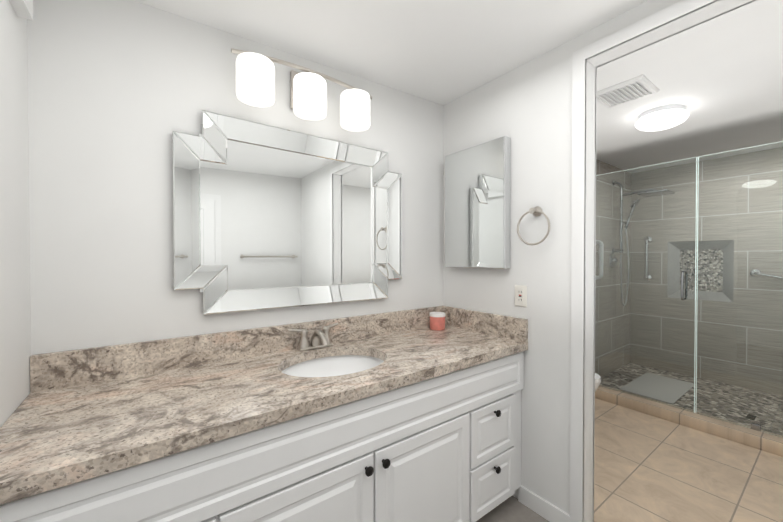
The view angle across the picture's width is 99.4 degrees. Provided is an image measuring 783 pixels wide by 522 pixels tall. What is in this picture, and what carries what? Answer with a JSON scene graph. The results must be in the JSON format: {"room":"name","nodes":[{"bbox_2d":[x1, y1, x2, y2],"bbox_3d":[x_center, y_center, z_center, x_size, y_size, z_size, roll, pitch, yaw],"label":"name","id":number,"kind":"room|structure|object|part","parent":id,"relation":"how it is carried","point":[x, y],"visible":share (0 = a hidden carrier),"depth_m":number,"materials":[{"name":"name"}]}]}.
{"room":"bathroom","nodes":[
{"label":"bathroom","id":0,"kind":"room"},
{"bbox_2d":[0,0,30,426],"bbox_3d":[-0.493,0.148,0.036,0.100,2.440,2.900,0,1,-36],"label":"wall","id":1,"kind":"structure","parent":0,"point":[15,326],"depth_m":1.02,"materials":[{"name":"paint"}]},
{"bbox_2d":[9,0,32,20],"bbox_3d":[-0.555,-0.921,0.221,0.035,0.305,2.090,0,1,-36],"label":"trim","id":2,"kind":"structure","parent":1,"relation":"attached to","point":[23,8],"depth_m":1.03,"materials":[{"name":"paint"}]},
{"bbox_2d":[27,0,443,354],"bbox_3d":[-0.514,0.130,1.759,2.110,2.440,0.100,0,1,-36],"label":"wall","id":3,"kind":"structure","parent":0,"point":[120,92],"depth_m":1.33,"materials":[{"name":"paint"}]},
{"bbox_2d":[30,306,443,393],"bbox_3d":[-0.436,0.383,1.739,2.006,0.125,0.024,0,1,-36],"label":"backsplash","id":4,"kind":"structure","parent":3,"relation":"attached to","point":[48,371],"depth_m":1.42,"materials":[{"name":"beige stone"}]},
{"bbox_2d":[172,110,401,314],"bbox_3d":[-0.425,-0.212,1.735,1.200,0.882,0.034,0,1,-36],"label":"mirror","id":5,"kind":"object","parent":3,"relation":"attached to","point":[267,217],"visible":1,"depth_m":1.64,"materials":[{"name":"clear glass"}]},
{"bbox_2d":[231,48,371,131],"bbox_3d":[-0.406,-0.836,1.637,0.713,0.250,0.203,0,1,-36],"label":"sconce","id":6,"kind":"object","parent":3,"relation":"attached to","point":[255,79],"visible":1,"depth_m":1.55,"materials":[{"name":"white glass"}]},
{"bbox_3d":[-0.600,-0.795,1.468,0.160,0.173,0.160,0,1,-36],"label":"lamp shade","id":7,"kind":"part","parent":6,"relation":"part of","materials":[{"name":"white glass"}]},
{"bbox_3d":[-0.397,-0.797,1.618,0.160,0.173,0.160,0,1,-36],"label":"lamp shade","id":8,"kind":"part","parent":6,"relation":"part of","materials":[{"name":"white glass"}]},
{"bbox_3d":[-0.193,-0.798,1.768,0.160,0.173,0.160,0,1,-36],"label":"lamp shade","id":9,"kind":"part","parent":6,"relation":"part of","materials":[{"name":"white glass"}]},
{"bbox_2d":[134,0,647,104],"bbox_3d":[0.356,-1.085,0.648,2.210,0.146,2.900,0,1,-36],"label":"ceiling","id":10,"kind":"structure","parent":0,"point":[442,52],"depth_m":1.53,"materials":[{"name":"paint"}]},
{"bbox_2d":[443,0,680,514],"bbox_3d":[1.096,0.134,1.435,0.100,2.440,3.070,0,1,-36],"label":"wall","id":11,"kind":"structure","parent":0,"point":[526,108],"depth_m":1.77,"materials":[{"name":"paint"}]},
{"bbox_2d":[445,136,510,268],"bbox_3d":[0.522,-0.333,2.074,0.058,0.750,0.470,0,1,-36],"label":"medicine cabinet","id":12,"kind":"object","parent":11,"relation":"attached to","point":[477,204],"visible":1,"depth_m":2.01,"materials":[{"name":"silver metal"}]},
{"bbox_2d":[444,306,527,341],"bbox_3d":[0.554,0.379,2.066,0.024,0.125,0.624,0,1,-36],"label":"backsplash","id":13,"kind":"structure","parent":11,"relation":"attached to","point":[503,326],"depth_m":2.00,"materials":[{"name":"beige stone"}]},
{"bbox_2d":[515,285,526,306],"bbox_3d":[0.720,0.194,1.852,0.009,0.118,0.074,0,1,-36],"label":"electrical outlet plate","id":14,"kind":"object","parent":11,"relation":"attached to","point":[520,295],"visible":1,"depth_m":1.85,"materials":[{"name":"white plastic"}]},
{"bbox_2d":[517,206,549,244],"bbox_3d":[0.757,-0.187,1.756,0.058,0.208,0.187,0,1,-36],"label":"towel ring","id":15,"kind":"object","parent":11,"relation":"attached to","point":[536,211],"visible":1,"depth_m":1.75,"materials":[{"name":"silver metal"}]},
{"bbox_2d":[518,485,569,521],"bbox_3d":[0.801,1.305,1.754,0.012,0.090,0.283,0,1,-36],"label":"baseboard","id":16,"kind":"structure","parent":11,"relation":"attached to","point":[543,508],"depth_m":1.74,"materials":[{"name":"paint"}]},
{"bbox_2d":[570,0,757,521],"bbox_3d":[1.200,0.174,1.295,0.128,2.362,0.910,0,1,-36],"label":"door frame","id":17,"kind":"structure","parent":11,"relation":"attached to","point":[681,16],"depth_m":1.59,"materials":[{"name":"paint"}]},
{"bbox_2d":[595,159,631,376],"bbox_3d":[2.394,0.106,4.024,1.620,2.440,0.440,0,1,-36],"label":"wall","id":18,"kind":"structure","parent":0,"point":[603,168],"depth_m":3.88,"materials":[{"name":"tile"}]},
{"bbox_2d":[595,240,603,280],"bbox_3d":[2.230,-0.012,3.571,0.080,0.465,0.090,0,1,-36],"label":"rail","id":19,"kind":"object","parent":18,"relation":"attached to","point":[601,246],"depth_m":3.54,"materials":[{"name":"white metal"}]},
{"bbox_2d":[609,253,617,267],"bbox_3d":[2.600,-0.007,3.862,0.170,0.170,0.058,0,1,-36],"label":"shower valve","id":20,"kind":"object","parent":18,"relation":"attached to","point":[614,261],"depth_m":3.85,"materials":[{"name":"silver metal"}]},
{"bbox_2d":[612,180,674,305],"bbox_3d":[2.755,-0.215,3.682,0.260,1.464,0.537,0,1,-36],"label":"shower head","id":21,"kind":"object","parent":18,"relation":"attached to","point":[645,194],"depth_m":3.78,"materials":[{"name":"silver metal"}]},
{"bbox_2d":[595,385,782,456],"bbox_3d":[2.716,1.299,2.367,0.160,0.090,2.630,0,1,-36],"label":"sill","id":22,"kind":"structure","parent":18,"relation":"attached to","point":[763,440],"depth_m":2.65,"materials":[{"name":"beige tile"}]},
{"bbox_2d":[595,141,782,437],"bbox_3d":[2.753,0.203,2.382,0.138,2.100,2.624,0,1,-36],"label":"glass","id":23,"kind":"object","parent":22,"relation":"on","point":[756,426],"visible":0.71,"depth_m":2.72,"materials":[{"name":"clear glass"}]},
{"bbox_2d":[476,398,782,521],"bbox_3d":[1.621,1.380,1.773,5.550,0.060,3.170,0,1,-36],"label":"floor","id":24,"kind":"structure","parent":0,"point":[648,468],"depth_m":2.06,"materials":[{"name":"beige tile"}]},
{"bbox_2d":[0,346,527,521],"bbox_3d":[-0.247,0.922,1.489,2.006,0.862,0.660,0,1,-36],"label":"bathroom vanity","id":25,"kind":"object","parent":24,"relation":"on","point":[410,415],"depth_m":1.18,"materials":[{"name":"white wood"}]},
{"bbox_3d":[-0.686,1.000,0.807,0.465,0.540,0.019,0,1,-36],"label":"door","id":26,"kind":"part","parent":25,"relation":"part of","materials":[{"name":"white wood"}]},
{"bbox_2d":[0,326,527,497],"bbox_3d":[-0.250,0.469,1.488,2.006,0.043,0.650,0,1,-36],"label":"countertop","id":27,"kind":"structure","parent":25,"relation":"on","point":[63,432],"depth_m":1.07,"materials":[{"name":"beige stone"}]},
{"bbox_2d":[288,323,337,350],"bbox_3d":[-0.360,0.391,1.663,0.272,0.110,0.163,0,1,-36],"label":"faucet","id":28,"kind":"object","parent":27,"relation":"on","point":[323,336],"visible":0.94,"depth_m":1.66,"materials":[{"name":"silver metal"}]},
{"bbox_2d":[272,346,391,385],"bbox_3d":[-0.255,0.561,1.504,0.564,0.164,0.464,0,1,-36],"label":"sink","id":29,"kind":"object","parent":27,"relation":"in","point":[317,367],"depth_m":1.67,"materials":[{"name":"white ceramic"}]},
{"bbox_2d":[429,312,444,330],"bbox_3d":[0.297,0.388,2.147,0.103,0.104,0.103,0,1,-36],"label":"candle","id":30,"kind":"object","parent":27,"relation":"on","point":[437,321],"visible":1,"depth_m":2.10,"materials":[{"name":"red wax"}]},
{"bbox_3d":[0.297,0.346,2.147,0.103,0.019,0.103,0,1,-36],"label":"lid","id":31,"kind":"part","parent":30,"relation":"part of","materials":[{"name":"white"}]},
{"bbox_3d":[-0.281,0.997,1.105,0.521,0.540,0.019,0,1,-36],"label":"door","id":32,"kind":"part","parent":25,"relation":"part of","materials":[{"name":"white wood"}]},
{"bbox_3d":[-0.084,0.768,1.217,0.035,0.035,0.031,0,1,-36],"label":"knob","id":33,"kind":"part","parent":25,"relation":"part of","materials":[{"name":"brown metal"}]},
{"bbox_3d":[-0.023,0.767,1.262,0.035,0.035,0.031,0,1,-36],"label":"knob","id":34,"kind":"part","parent":25,"relation":"part of","materials":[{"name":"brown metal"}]},
{"bbox_3d":[0.151,0.994,1.423,0.536,0.540,0.019,0,1,-36],"label":"door","id":35,"kind":"part","parent":25,"relation":"part of","materials":[{"name":"white wood"}]},
{"bbox_3d":[0.519,1.133,1.696,0.354,0.255,0.019,0,1,-36],"label":"drawer","id":36,"kind":"part","parent":25,"relation":"part of","materials":[{"name":"white wood"}]},
{"bbox_3d":[0.519,0.859,1.693,0.354,0.273,0.019,0,1,-36],"label":"drawer","id":37,"kind":"part","parent":25,"relation":"part of","materials":[{"name":"white wood"}]},
{"bbox_3d":[0.533,1.051,1.674,0.035,0.035,0.031,0,1,-36],"label":"knob","id":38,"kind":"part","parent":25,"relation":"part of","materials":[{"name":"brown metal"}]},
{"bbox_3d":[0.533,0.765,1.671,0.035,0.035,0.031,0,1,-36],"label":"knob","id":39,"kind":"part","parent":25,"relation":"part of","materials":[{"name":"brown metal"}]},
{"bbox_2d":[595,373,600,390],"bbox_3d":[1.366,0.938,2.899,0.420,0.799,0.835,0,1,-36],"label":"toilet","id":40,"kind":"object","parent":24,"relation":"on","point":[597,380],"visible":0.1,"depth_m":2.56,"materials":[{"name":"white ceramic"}]},
{"bbox_3d":[1.412,0.920,2.836,0.380,0.035,0.680,0,1,-36],"label":"seat","id":41,"kind":"part","parent":40,"relation":"part of","materials":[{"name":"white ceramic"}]},
{"bbox_2d":[601,363,782,435],"bbox_3d":[3.308,1.329,2.803,1.310,0.020,2.630,0,1,-36],"label":"pan","id":42,"kind":"object","parent":24,"relation":"on","point":[706,394],"depth_m":3.15,"materials":[{"name":"stone"}]},
{"bbox_2d":[620,373,695,403],"bbox_3d":[2.778,1.308,3.456,0.810,0.007,0.430,0,1,-36],"label":"bath mat","id":43,"kind":"object","parent":42,"relation":"on","point":[662,381],"visible":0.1,"depth_m":3.42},
{"bbox_2d":[746,414,756,419],"bbox_3d":[3.032,1.317,2.799,0.120,0.003,0.050,0,1,-36],"label":"shower drain","id":44,"kind":"object","parent":42,"relation":"on","point":[749,416],"depth_m":2.79,"materials":[{"name":"grey metal"}]},
{"bbox_2d":[596,0,782,172],"bbox_3d":[2.511,-1.137,2.401,3.340,0.080,3.170,0,1,-36],"label":"ceiling","id":45,"kind":"structure","parent":0,"point":[720,78],"depth_m":2.15,"materials":[{"name":"paint"}]},
{"bbox_2d":[597,75,659,108],"bbox_3d":[1.504,-1.081,2.151,0.300,0.024,0.300,0,1,-36],"label":"ceiling vent","id":46,"kind":"object","parent":45,"relation":"in","point":[637,87],"visible":1,"depth_m":2.12,"materials":[{"name":"paint"}]},
{"bbox_2d":[635,104,688,131],"bbox_3d":[1.998,-1.040,2.459,0.310,0.113,0.310,0,1,-36],"label":"light","id":47,"kind":"object","parent":45,"relation":"attached to","point":[662,117],"visible":1,"depth_m":2.38,"materials":[{"name":"white glass"}]},
{"bbox_2d":[630,147,782,395],"bbox_3d":[3.896,0.115,3.223,0.150,2.440,2.630,0,1,-36],"label":"wall","id":48,"kind":"structure","parent":0,"point":[740,371],"depth_m":3.59,"materials":[{"name":"grey tile"}]},
{"bbox_2d":[644,236,651,280],"bbox_3d":[3.134,-0.029,4.070,0.070,0.550,0.080,0,1,-36],"label":"rail","id":49,"kind":"object","parent":48,"relation":"attached to","point":[648,240],"depth_m":4.05,"materials":[{"name":"silver metal"}]},
{"bbox_2d":[667,240,733,301],"bbox_3d":[3.474,0.105,3.743,0.085,0.660,0.552,0,1,-36],"label":"frame","id":50,"kind":"object","parent":48,"relation":"attached to","point":[729,257],"depth_m":3.72,"materials":[{"name":"tile"}]},
{"bbox_2d":[680,249,722,291],"bbox_3d":[3.508,0.105,3.768,0.001,0.470,0.362,0,1,-36],"label":"wall niche","id":51,"kind":"object","parent":48,"relation":"attached to","point":[708,257],"depth_m":3.74,"materials":[{"name":"grey stone"}]},
{"bbox_2d":[750,269,782,278],"bbox_3d":[3.837,0.186,3.119,0.068,0.200,0.650,0,1,-36],"label":"rail","id":52,"kind":"object","parent":48,"relation":"attached to","point":[755,272],"depth_m":3.31,"materials":[{"name":"silver metal"}]}
]}

